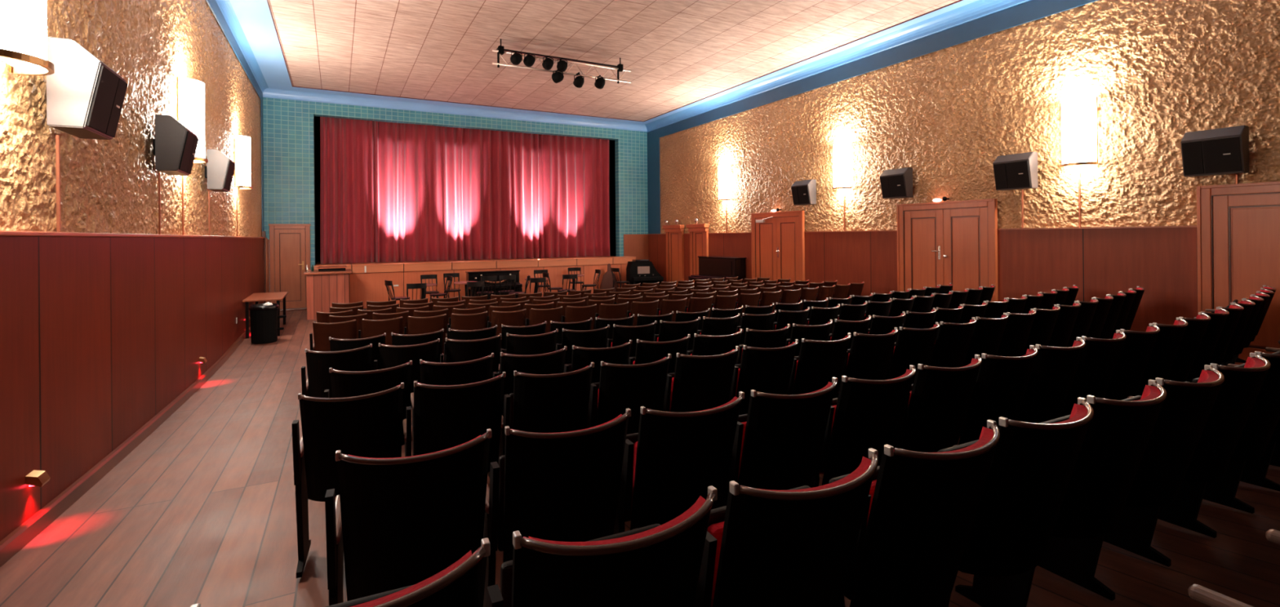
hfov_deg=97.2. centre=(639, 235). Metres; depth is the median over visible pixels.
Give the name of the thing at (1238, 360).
seat
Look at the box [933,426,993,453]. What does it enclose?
cushion
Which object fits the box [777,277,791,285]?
seat
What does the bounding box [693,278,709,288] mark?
seat
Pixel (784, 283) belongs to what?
seat
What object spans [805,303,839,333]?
seat
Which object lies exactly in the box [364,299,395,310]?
seat
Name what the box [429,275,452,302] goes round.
cafe chair
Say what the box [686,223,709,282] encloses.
door
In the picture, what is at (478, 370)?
seat
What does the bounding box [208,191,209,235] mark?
cable conduit
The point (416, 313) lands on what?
seat
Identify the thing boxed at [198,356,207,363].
step light
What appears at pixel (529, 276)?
cafe chair
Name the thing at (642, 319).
seat
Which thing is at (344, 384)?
seat
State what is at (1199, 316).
cushion
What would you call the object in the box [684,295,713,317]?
seat
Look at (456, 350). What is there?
seat
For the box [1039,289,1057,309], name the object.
seat
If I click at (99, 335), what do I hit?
wall paneling
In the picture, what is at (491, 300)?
seat
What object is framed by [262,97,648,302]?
wall
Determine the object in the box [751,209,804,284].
door
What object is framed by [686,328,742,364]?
seat
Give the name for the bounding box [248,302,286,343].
litter bin
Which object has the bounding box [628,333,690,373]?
seat
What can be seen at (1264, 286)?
seat
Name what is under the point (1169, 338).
seat
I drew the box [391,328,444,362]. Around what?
seat
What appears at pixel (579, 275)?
cafe table
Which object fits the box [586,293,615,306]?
seat
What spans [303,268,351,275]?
countertop
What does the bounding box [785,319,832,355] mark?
seat
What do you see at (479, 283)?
cafe chair
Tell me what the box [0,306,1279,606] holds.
floor
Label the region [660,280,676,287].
seat
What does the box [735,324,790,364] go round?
seat
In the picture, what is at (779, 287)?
seat
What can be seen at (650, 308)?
seat
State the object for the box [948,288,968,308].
seat
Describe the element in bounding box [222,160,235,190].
grille
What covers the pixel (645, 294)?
seat
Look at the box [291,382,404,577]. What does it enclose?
seat
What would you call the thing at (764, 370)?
seat
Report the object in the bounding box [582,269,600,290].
cafe chair
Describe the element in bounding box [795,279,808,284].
seat
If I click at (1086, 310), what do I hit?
seat
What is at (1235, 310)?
seat
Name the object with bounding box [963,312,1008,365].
seat
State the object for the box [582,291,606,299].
seat
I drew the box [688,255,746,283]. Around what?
upright piano
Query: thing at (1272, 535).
seat
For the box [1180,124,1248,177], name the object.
wall speaker
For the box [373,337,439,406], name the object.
seat
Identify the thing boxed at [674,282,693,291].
seat
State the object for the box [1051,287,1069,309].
seat
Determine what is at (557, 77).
spotlight
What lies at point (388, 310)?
seat
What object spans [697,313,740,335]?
seat
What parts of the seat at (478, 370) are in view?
armrest, frame, backrest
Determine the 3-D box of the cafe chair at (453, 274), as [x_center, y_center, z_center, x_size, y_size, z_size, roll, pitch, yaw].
[-4.851,1.414,14.593,0.430,0.882,0.525,-1,0,-23]
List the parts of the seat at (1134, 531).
frame, backrest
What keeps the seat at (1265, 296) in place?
on the floor
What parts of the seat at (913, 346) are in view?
frame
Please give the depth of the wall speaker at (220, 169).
7.71 m
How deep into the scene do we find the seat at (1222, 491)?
2.94 m
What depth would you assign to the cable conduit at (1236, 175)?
6.62 m
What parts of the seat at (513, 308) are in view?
backrest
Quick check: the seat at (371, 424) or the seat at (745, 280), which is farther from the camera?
the seat at (745, 280)
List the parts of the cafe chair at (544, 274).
backrest, seat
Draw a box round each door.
[268,223,311,308]
[662,224,684,286]
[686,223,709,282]
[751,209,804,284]
[897,198,998,301]
[1196,181,1279,364]
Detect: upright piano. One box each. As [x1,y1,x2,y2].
[465,269,522,299]
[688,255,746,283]
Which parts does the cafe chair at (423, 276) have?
backrest, seat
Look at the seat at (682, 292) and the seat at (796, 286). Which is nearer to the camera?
the seat at (682, 292)
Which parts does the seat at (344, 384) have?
frame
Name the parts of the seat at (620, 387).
frame, folded seat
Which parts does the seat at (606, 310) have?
frame, backrest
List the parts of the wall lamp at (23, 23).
brass rod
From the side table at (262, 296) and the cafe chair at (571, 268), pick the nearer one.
the side table at (262, 296)
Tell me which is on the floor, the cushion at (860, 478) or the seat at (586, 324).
the seat at (586, 324)
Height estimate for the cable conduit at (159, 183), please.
0.629 m
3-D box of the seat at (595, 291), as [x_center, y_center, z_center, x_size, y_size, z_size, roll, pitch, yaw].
[-0.785,1.433,10.859,0.475,0.888,0.562,-1,0,-29]
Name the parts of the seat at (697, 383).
frame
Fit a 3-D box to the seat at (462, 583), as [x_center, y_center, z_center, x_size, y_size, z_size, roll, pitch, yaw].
[-0.563,0.997,1.088,0.478,0.893,0.562,-1,0,-25]
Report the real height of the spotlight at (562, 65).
0.263 m
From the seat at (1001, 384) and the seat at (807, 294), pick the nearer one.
the seat at (1001, 384)
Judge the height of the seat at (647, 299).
0.888 m
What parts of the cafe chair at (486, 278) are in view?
seat, backrest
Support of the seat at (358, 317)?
on the floor
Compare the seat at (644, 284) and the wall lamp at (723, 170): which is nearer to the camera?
the seat at (644, 284)
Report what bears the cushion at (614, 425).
on the seat at (559, 486)
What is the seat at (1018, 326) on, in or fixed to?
on the floor
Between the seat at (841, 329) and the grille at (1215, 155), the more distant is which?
the grille at (1215, 155)
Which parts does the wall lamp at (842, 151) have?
brass rod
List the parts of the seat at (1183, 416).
frame, folded seat, backrest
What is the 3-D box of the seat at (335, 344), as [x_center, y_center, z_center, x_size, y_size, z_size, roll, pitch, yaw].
[-2.519,1.300,5.028,0.478,0.893,0.562,-1,0,-24]
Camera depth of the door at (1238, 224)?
6.56 m
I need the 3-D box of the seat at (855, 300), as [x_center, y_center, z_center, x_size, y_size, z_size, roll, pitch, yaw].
[2.960,1.249,7.942,0.478,0.893,0.562,-1,0,-34]
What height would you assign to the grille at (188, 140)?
0.383 m
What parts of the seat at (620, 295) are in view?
backrest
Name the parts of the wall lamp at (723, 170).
brass rod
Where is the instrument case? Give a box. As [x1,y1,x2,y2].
[600,263,618,291]
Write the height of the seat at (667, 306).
0.888 m
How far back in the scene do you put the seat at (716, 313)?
6.46 m
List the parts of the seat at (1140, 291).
backrest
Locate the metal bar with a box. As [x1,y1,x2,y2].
[496,48,617,67]
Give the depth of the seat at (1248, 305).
4.87 m
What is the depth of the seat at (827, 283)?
11.26 m
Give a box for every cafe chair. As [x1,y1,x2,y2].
[384,280,410,300]
[406,282,426,299]
[420,274,439,298]
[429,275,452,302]
[443,272,460,301]
[466,280,484,296]
[476,275,497,299]
[497,275,515,297]
[508,275,530,294]
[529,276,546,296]
[533,269,550,293]
[542,271,562,291]
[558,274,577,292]
[568,266,584,294]
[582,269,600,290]
[610,267,630,288]
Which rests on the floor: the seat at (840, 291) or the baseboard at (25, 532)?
the seat at (840, 291)
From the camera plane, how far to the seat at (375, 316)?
7.12 m
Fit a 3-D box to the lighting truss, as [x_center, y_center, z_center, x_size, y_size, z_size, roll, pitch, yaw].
[-1.506,-3.461,11.325,2.920,0.550,0.210,-1,0,-28]
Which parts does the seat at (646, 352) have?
frame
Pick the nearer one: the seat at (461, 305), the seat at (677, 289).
the seat at (461, 305)
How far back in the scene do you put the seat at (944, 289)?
9.15 m
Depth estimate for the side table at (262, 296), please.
10.81 m
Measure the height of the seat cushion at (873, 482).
0.320 m
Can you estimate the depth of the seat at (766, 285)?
11.14 m
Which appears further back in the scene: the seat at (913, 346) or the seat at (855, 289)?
the seat at (855, 289)
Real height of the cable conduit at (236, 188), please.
0.859 m
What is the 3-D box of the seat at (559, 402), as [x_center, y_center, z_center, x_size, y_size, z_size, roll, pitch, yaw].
[-0.545,1.143,3.171,0.478,0.893,0.562,-1,0,-25]
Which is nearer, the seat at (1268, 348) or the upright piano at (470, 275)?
the seat at (1268, 348)
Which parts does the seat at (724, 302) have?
frame, backrest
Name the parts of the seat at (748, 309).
backrest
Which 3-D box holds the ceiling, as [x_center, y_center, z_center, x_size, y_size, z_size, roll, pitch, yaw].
[0.344,-3.833,7.673,9.790,0.180,19.160,-1,0,-28]
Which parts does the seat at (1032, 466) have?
folded seat, frame, backrest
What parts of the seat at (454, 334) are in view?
frame, backrest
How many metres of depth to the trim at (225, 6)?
10.42 m
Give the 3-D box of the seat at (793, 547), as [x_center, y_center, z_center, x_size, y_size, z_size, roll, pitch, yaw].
[0.304,0.989,1.497,0.478,0.893,0.562,-1,0,-26]
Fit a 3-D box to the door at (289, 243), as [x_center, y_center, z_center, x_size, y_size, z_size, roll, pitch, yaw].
[-8.794,0.781,14.198,0.900,2.171,0.095,-1,0,-28]
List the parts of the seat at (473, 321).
frame, backrest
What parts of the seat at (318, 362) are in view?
frame, armrest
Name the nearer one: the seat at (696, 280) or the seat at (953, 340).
the seat at (953, 340)
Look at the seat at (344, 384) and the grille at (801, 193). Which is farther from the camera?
the grille at (801, 193)
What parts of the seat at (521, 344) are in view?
frame, backrest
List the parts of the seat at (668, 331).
frame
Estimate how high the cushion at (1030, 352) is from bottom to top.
0.426 m
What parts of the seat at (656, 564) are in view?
frame, folded seat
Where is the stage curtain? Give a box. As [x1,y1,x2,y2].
[320,116,609,263]
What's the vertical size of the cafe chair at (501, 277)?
0.882 m
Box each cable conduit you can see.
[55,134,60,231]
[158,172,160,234]
[182,175,184,235]
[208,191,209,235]
[235,188,237,235]
[725,200,727,232]
[843,189,844,231]
[1021,189,1023,227]
[1078,166,1080,226]
[1235,173,1238,183]
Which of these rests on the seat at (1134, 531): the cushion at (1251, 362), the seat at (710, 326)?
the cushion at (1251, 362)
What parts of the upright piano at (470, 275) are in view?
lid, panel, brass rail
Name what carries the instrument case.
on the floor
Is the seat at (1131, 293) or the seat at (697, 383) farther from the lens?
the seat at (1131, 293)
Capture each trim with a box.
[0,230,264,238]
[205,0,264,231]
[215,0,268,93]
[229,0,293,89]
[262,88,647,131]
[262,231,266,302]
[265,237,267,302]
[266,0,962,121]
[267,239,269,302]
[280,306,306,311]
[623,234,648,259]
[644,0,1032,132]
[647,0,1097,233]
[647,225,1196,234]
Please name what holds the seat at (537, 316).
on the floor
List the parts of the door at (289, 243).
handle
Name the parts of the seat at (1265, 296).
frame, backrest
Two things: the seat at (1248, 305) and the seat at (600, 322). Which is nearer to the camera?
the seat at (1248, 305)
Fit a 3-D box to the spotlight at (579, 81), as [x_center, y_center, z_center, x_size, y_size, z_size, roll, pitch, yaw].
[-1.217,-3.109,11.257,0.216,0.307,0.241,-1,0,-28]
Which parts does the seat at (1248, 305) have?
backrest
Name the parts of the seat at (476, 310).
backrest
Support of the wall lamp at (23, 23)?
attached to the wall at (111, 185)
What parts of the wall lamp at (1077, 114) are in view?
brass rod, brass rod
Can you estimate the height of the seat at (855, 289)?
0.888 m
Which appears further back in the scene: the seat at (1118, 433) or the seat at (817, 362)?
the seat at (817, 362)
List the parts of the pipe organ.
lid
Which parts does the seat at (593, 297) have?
backrest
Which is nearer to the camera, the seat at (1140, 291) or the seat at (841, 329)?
the seat at (841, 329)
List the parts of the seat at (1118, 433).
frame, folded seat, backrest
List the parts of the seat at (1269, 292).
backrest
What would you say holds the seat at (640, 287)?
on the floor
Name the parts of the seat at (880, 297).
backrest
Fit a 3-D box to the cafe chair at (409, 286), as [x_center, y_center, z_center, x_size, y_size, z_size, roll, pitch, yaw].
[-4.865,1.453,12.241,0.430,0.882,0.525,-1,0,-28]
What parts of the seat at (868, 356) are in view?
frame, backrest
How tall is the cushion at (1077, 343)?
0.426 m
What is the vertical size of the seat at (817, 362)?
0.893 m
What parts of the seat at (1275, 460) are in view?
armrest, frame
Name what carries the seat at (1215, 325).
on the floor
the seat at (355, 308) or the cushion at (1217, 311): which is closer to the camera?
the cushion at (1217, 311)
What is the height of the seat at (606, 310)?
0.888 m
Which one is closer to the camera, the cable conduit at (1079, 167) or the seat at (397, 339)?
the seat at (397, 339)
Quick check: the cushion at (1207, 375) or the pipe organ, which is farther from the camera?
the pipe organ
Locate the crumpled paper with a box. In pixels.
[262,302,272,305]
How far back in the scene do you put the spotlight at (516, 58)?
10.60 m
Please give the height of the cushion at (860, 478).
0.426 m
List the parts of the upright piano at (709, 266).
panel, lid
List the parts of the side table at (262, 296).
leg, leg, leg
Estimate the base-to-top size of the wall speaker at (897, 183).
0.540 m
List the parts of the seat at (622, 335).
frame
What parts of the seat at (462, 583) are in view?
folded seat, backrest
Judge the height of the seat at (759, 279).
0.888 m
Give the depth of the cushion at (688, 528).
1.10 m
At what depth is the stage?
15.54 m
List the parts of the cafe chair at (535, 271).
backrest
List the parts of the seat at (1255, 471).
frame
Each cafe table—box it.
[421,283,436,298]
[453,280,478,296]
[524,277,547,293]
[572,274,584,289]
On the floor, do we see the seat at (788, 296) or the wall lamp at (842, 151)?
the seat at (788, 296)
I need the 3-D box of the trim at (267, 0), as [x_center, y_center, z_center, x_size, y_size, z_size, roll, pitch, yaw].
[0.341,-3.739,7.682,9.830,0.028,19.180,-1,0,-28]
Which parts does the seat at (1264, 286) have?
frame, backrest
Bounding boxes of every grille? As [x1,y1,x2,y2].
[86,65,127,137]
[178,130,199,173]
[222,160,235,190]
[791,185,809,204]
[880,174,906,197]
[993,160,1030,189]
[1182,136,1241,174]
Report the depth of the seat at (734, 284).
11.54 m
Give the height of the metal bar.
0.025 m
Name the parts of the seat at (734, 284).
backrest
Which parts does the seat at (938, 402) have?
frame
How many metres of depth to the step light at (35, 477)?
3.23 m
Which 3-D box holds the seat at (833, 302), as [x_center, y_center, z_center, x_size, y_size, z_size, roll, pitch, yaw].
[2.562,1.253,7.677,0.478,0.893,0.562,-1,0,-33]
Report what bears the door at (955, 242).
in the wall at (1159, 72)
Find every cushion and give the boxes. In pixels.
[347,435,480,458]
[350,550,471,606]
[528,495,705,545]
[557,413,622,432]
[631,440,637,513]
[669,377,674,411]
[685,395,737,412]
[706,520,724,606]
[735,368,739,396]
[737,421,746,479]
[758,456,871,491]
[800,381,832,394]
[818,404,836,474]
[866,479,876,527]
[888,368,911,379]
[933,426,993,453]
[960,358,977,367]
[1019,348,1034,356]
[1048,403,1087,423]
[1071,340,1082,346]
[1112,333,1122,338]
[1134,384,1160,400]
[1146,325,1156,331]
[1173,320,1184,324]
[1195,314,1207,318]
[1197,368,1218,382]
[1214,309,1226,313]
[1228,304,1239,308]
[1240,300,1252,303]
[1244,356,1265,367]
[1248,296,1260,299]
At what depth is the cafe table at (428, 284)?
13.14 m
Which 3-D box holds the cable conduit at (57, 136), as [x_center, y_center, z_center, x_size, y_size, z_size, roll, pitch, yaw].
[-3.781,-0.341,3.669,0.016,0.629,0.018,-1,0,-28]
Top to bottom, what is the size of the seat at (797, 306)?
0.893 m
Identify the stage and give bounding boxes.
[314,255,635,308]
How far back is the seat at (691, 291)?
10.04 m
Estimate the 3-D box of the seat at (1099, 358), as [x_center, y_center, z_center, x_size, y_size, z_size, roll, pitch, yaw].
[2.676,1.032,3.552,0.478,0.893,0.562,-1,0,-28]
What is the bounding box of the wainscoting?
[648,226,1197,331]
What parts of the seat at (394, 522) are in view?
armrest, frame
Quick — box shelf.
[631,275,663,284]
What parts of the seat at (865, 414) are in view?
frame, folded seat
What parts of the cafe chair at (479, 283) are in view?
backrest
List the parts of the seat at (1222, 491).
frame, folded seat, backrest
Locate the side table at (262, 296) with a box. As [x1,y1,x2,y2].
[242,291,288,338]
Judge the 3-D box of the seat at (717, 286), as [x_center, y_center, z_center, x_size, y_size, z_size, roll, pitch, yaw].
[1.548,1.402,11.504,0.475,0.888,0.562,-1,0,-35]
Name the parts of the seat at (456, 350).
frame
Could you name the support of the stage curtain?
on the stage
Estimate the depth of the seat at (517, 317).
7.00 m
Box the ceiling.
[267,0,959,120]
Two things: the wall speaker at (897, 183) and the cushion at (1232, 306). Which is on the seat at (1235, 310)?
the cushion at (1232, 306)
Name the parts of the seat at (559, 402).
armrest, frame, folded seat, backrest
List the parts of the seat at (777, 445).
frame, folded seat, backrest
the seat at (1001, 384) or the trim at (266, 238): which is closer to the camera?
the seat at (1001, 384)
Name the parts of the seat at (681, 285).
backrest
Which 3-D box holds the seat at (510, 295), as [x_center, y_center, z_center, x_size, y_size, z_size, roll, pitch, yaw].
[-2.477,1.449,9.970,0.475,0.888,0.562,-1,0,-27]
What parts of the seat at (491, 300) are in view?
backrest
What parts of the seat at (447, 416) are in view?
armrest, frame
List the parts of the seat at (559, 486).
armrest, frame, folded seat, backrest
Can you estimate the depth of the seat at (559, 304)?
8.13 m
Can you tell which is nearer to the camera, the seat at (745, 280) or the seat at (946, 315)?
the seat at (946, 315)
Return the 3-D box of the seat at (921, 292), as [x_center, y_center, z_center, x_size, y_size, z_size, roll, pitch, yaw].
[4.126,1.239,8.789,0.478,0.893,0.562,-1,0,-38]
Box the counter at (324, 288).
[303,268,351,319]
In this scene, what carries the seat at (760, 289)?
on the floor
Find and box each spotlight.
[510,50,522,65]
[523,52,535,66]
[542,55,553,70]
[551,69,564,83]
[556,57,567,71]
[573,71,584,88]
[594,75,604,88]
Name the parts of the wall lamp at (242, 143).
brass rod, plate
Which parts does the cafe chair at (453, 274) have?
backrest, seat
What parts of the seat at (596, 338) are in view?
frame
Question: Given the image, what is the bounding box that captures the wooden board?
[317,265,346,268]
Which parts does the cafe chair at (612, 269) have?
backrest, seat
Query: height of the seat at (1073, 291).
0.893 m
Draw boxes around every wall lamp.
[0,0,54,75]
[176,75,208,163]
[234,134,253,189]
[717,164,731,200]
[832,142,853,190]
[1059,96,1097,167]
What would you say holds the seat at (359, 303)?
on the floor
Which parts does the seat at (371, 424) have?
frame, armrest, backrest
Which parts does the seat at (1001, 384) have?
frame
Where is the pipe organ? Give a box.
[626,258,663,285]
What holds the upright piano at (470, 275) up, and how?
on the floor
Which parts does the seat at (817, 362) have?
frame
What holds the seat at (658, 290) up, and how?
on the floor
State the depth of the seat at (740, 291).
9.81 m
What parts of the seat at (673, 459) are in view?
frame, folded seat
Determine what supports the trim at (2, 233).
attached to the wall at (111, 185)
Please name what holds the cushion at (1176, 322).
on the seat at (1169, 338)
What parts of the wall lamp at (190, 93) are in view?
brass rod, plate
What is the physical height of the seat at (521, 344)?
0.893 m
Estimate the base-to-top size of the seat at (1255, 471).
0.893 m
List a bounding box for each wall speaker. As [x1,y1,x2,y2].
[46,36,127,139]
[152,114,199,175]
[204,149,235,191]
[791,178,816,204]
[880,167,912,198]
[992,151,1037,190]
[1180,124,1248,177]
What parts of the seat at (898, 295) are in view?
backrest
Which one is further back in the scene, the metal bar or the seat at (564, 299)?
the metal bar
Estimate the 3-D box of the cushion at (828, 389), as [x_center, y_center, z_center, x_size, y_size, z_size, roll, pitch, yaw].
[0.629,0.834,2.333,0.376,0.426,0.204,-1,0,-26]
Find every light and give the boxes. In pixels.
[25,469,50,486]
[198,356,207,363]
[771,208,781,211]
[932,196,949,201]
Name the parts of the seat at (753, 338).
frame, backrest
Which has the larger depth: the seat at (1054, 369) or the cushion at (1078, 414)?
the seat at (1054, 369)
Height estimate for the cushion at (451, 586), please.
0.426 m
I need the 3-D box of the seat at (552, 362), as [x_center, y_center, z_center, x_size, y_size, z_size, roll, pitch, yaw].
[-0.784,1.188,3.859,0.478,0.893,0.562,-1,0,-25]
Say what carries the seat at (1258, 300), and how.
on the floor
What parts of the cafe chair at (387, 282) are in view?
backrest, seat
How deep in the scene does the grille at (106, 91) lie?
3.66 m
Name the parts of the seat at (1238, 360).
armrest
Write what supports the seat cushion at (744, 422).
on the seat at (777, 445)
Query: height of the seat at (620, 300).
0.888 m
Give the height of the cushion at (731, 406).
0.426 m
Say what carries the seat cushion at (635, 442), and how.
on the seat at (673, 459)
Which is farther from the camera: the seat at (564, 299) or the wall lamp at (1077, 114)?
the seat at (564, 299)
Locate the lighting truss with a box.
[492,39,631,83]
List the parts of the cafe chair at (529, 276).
seat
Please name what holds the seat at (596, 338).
on the floor
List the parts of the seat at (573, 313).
frame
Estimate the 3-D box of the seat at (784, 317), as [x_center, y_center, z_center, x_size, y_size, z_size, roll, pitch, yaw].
[1.558,1.225,6.223,0.478,0.893,0.562,-1,0,-29]
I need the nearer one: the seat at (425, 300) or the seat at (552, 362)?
the seat at (552, 362)
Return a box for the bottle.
[305,264,308,272]
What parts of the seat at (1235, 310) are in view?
frame, backrest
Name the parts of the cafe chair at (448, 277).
seat, leg, leg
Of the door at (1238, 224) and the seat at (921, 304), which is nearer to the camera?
the door at (1238, 224)
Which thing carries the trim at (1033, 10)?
attached to the wall at (1159, 72)
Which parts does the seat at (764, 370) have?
frame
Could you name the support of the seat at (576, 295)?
on the floor
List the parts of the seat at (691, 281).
backrest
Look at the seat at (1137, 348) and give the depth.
3.57 m
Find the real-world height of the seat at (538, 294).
0.888 m
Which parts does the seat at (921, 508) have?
folded seat, frame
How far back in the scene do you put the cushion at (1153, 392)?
2.00 m
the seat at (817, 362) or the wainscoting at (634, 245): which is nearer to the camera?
the seat at (817, 362)
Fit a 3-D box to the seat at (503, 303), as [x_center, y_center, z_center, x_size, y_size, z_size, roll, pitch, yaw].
[-1.975,1.415,8.678,0.475,0.888,0.562,-1,0,-26]
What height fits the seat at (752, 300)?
0.888 m
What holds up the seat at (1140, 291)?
on the floor
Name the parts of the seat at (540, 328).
folded seat, backrest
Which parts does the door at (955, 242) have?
handle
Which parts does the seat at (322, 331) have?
frame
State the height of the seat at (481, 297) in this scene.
0.888 m
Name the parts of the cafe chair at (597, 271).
seat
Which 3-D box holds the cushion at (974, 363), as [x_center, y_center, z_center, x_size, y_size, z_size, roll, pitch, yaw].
[1.491,0.826,2.755,0.376,0.426,0.204,-1,0,-27]
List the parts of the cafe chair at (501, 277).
seat, backrest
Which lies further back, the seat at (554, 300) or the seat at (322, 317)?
the seat at (554, 300)
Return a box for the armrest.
[1187,583,1253,606]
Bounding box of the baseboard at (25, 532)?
[0,324,250,567]
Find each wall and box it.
[0,0,262,236]
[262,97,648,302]
[313,115,616,264]
[659,0,1279,233]
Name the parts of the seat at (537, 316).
frame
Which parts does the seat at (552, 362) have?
frame, backrest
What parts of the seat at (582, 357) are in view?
frame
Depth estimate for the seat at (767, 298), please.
9.08 m
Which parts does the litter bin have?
handle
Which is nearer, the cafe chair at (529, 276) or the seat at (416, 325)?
the seat at (416, 325)
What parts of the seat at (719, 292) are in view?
backrest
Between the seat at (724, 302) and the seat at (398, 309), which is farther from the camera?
the seat at (724, 302)
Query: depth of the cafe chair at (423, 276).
14.32 m
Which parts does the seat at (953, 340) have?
frame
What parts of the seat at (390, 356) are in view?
frame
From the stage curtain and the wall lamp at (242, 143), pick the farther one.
the stage curtain
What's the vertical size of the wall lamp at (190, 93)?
0.938 m
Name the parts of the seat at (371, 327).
frame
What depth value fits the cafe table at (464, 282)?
13.69 m
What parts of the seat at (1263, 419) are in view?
frame, folded seat, backrest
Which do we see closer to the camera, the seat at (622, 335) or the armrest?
the armrest
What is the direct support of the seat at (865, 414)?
on the floor
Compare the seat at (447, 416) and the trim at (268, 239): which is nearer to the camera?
the seat at (447, 416)
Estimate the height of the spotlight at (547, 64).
0.266 m
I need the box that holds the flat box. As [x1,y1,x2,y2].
[318,267,345,271]
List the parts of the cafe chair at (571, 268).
backrest, seat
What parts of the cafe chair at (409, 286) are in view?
backrest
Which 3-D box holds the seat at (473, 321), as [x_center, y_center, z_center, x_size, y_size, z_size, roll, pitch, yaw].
[-2.163,1.369,7.016,0.475,0.888,0.562,-1,0,-25]
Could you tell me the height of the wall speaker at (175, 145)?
0.540 m
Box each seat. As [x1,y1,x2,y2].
[190,537,489,606]
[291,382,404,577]
[301,343,372,397]
[309,319,356,351]
[314,309,353,322]
[324,360,412,445]
[324,428,491,604]
[328,312,368,338]
[328,333,386,370]
[329,305,363,315]
[332,301,363,307]
[357,307,391,319]
[358,315,403,345]
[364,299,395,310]
[367,302,399,313]
[372,310,408,334]
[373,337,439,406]
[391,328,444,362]
[395,305,429,316]
[400,297,427,307]
[402,301,433,311]
[402,371,506,472]
[404,313,446,354]
[410,352,493,455]
[413,307,448,333]
[431,296,458,305]
[432,303,464,323]
[436,299,466,308]
[440,333,501,377]
[442,324,497,362]
[445,311,487,338]
[448,306,485,328]
[461,294,487,308]
[466,297,497,308]
[467,301,497,315]
[483,408,631,606]
[486,303,520,328]
[486,485,717,606]
[487,308,526,338]
[487,346,566,477]
[490,293,515,306]
[497,328,558,371]
[497,361,594,464]
[498,320,546,363]
[499,296,526,306]
[501,299,529,310]
[517,291,542,300]
[524,302,553,322]
[524,306,562,333]
[528,294,554,303]
[532,297,559,307]
[544,289,567,298]
[550,317,592,343]
[555,324,609,364]
[556,293,581,302]
[556,299,585,315]
[560,303,596,329]
[562,296,588,306]
[563,339,631,383]
[568,288,591,297]
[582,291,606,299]
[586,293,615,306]
[586,353,671,434]
[587,297,614,313]
[593,287,614,296]
[593,301,628,329]
[595,314,635,338]
[606,320,657,356]
[608,289,630,302]
[613,292,640,304]
[613,391,744,533]
[616,285,635,294]
[616,295,642,311]
[622,283,639,289]
[626,299,658,325]
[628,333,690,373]
[631,288,653,300]
[634,448,878,606]
[636,311,673,334]
[637,284,656,293]
[641,281,659,288]
[641,290,665,302]
[644,293,668,308]
[653,287,674,295]
[653,316,700,350]
[656,297,687,321]
[657,283,675,291]
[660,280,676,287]
[662,346,738,412]
[666,288,687,299]
[670,292,693,306]
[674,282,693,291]
[675,279,693,289]
[675,285,694,293]
[675,307,710,329]
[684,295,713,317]
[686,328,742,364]
[688,287,708,297]
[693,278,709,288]
[694,280,711,289]
[694,290,716,303]
[695,284,713,292]
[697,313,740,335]
[709,286,728,295]
[709,293,737,317]
[710,277,724,285]
[711,280,727,287]
[711,305,743,325]
[713,288,737,303]
[714,283,730,290]
[721,377,837,506]
[724,275,737,284]
[728,278,742,286]
[728,284,746,296]
[728,338,798,414]
[731,281,747,286]
[734,291,760,316]
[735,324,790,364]
[736,287,757,302]
[736,310,776,344]
[739,302,774,325]
[742,277,756,288]
[746,280,763,288]
[747,283,764,293]
[756,275,769,284]
[757,285,776,299]
[757,289,781,311]
[763,279,777,287]
[764,281,780,291]
[772,306,809,338]
[773,299,802,322]
[776,284,793,297]
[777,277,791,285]
[778,288,800,303]
[780,280,795,289]
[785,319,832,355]
[786,332,851,398]
[792,282,808,295]
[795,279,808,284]
[797,286,818,310]
[800,297,828,318]
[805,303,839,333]
[808,280,823,293]
[813,364,915,487]
[815,284,835,307]
[822,280,837,286]
[826,294,852,315]
[827,315,871,348]
[828,419,1000,606]
[832,283,850,297]
[836,301,867,320]
[836,327,897,397]
[846,281,864,304]
[850,293,873,311]
[863,297,892,328]
[866,311,906,342]
[871,290,893,302]
[885,321,939,383]
[888,295,915,324]
[891,288,910,298]
[895,354,982,452]
[902,307,936,328]
[907,286,926,298]
[911,293,934,312]
[924,284,940,296]
[928,316,976,367]
[930,290,952,311]
[931,303,964,327]
[937,396,1093,606]
[938,282,953,293]
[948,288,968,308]
[952,379,1167,606]
[958,345,1038,444]
[959,300,987,323]
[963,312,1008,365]
[964,286,982,305]
[977,284,995,305]
[983,297,1008,318]
[996,308,1036,356]
[1004,294,1027,313]
[1016,337,1085,422]
[1022,292,1043,313]
[1022,304,1060,355]
[1037,364,1224,600]
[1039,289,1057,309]
[1048,301,1080,346]
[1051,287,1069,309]
[1061,329,1126,416]
[1063,284,1079,305]
[1066,297,1098,346]
[1086,293,1113,337]
[1099,291,1126,338]
[1103,352,1271,566]
[1104,323,1159,399]
[1110,285,1145,338]
[1111,288,1136,335]
[1127,351,1279,537]
[1135,317,1188,395]
[1166,311,1211,382]
[1186,302,1244,382]
[1186,306,1229,377]
[1192,297,1255,379]
[1193,288,1274,365]
[1202,362,1279,513]
[1204,308,1246,363]
[1220,291,1270,365]
[1226,363,1279,466]
[1231,284,1276,364]
[1234,294,1263,354]
[1240,350,1279,491]
[1265,346,1279,351]
[1265,528,1279,544]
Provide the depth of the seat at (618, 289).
10.85 m
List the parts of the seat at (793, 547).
frame, folded seat, backrest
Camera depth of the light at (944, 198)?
9.74 m

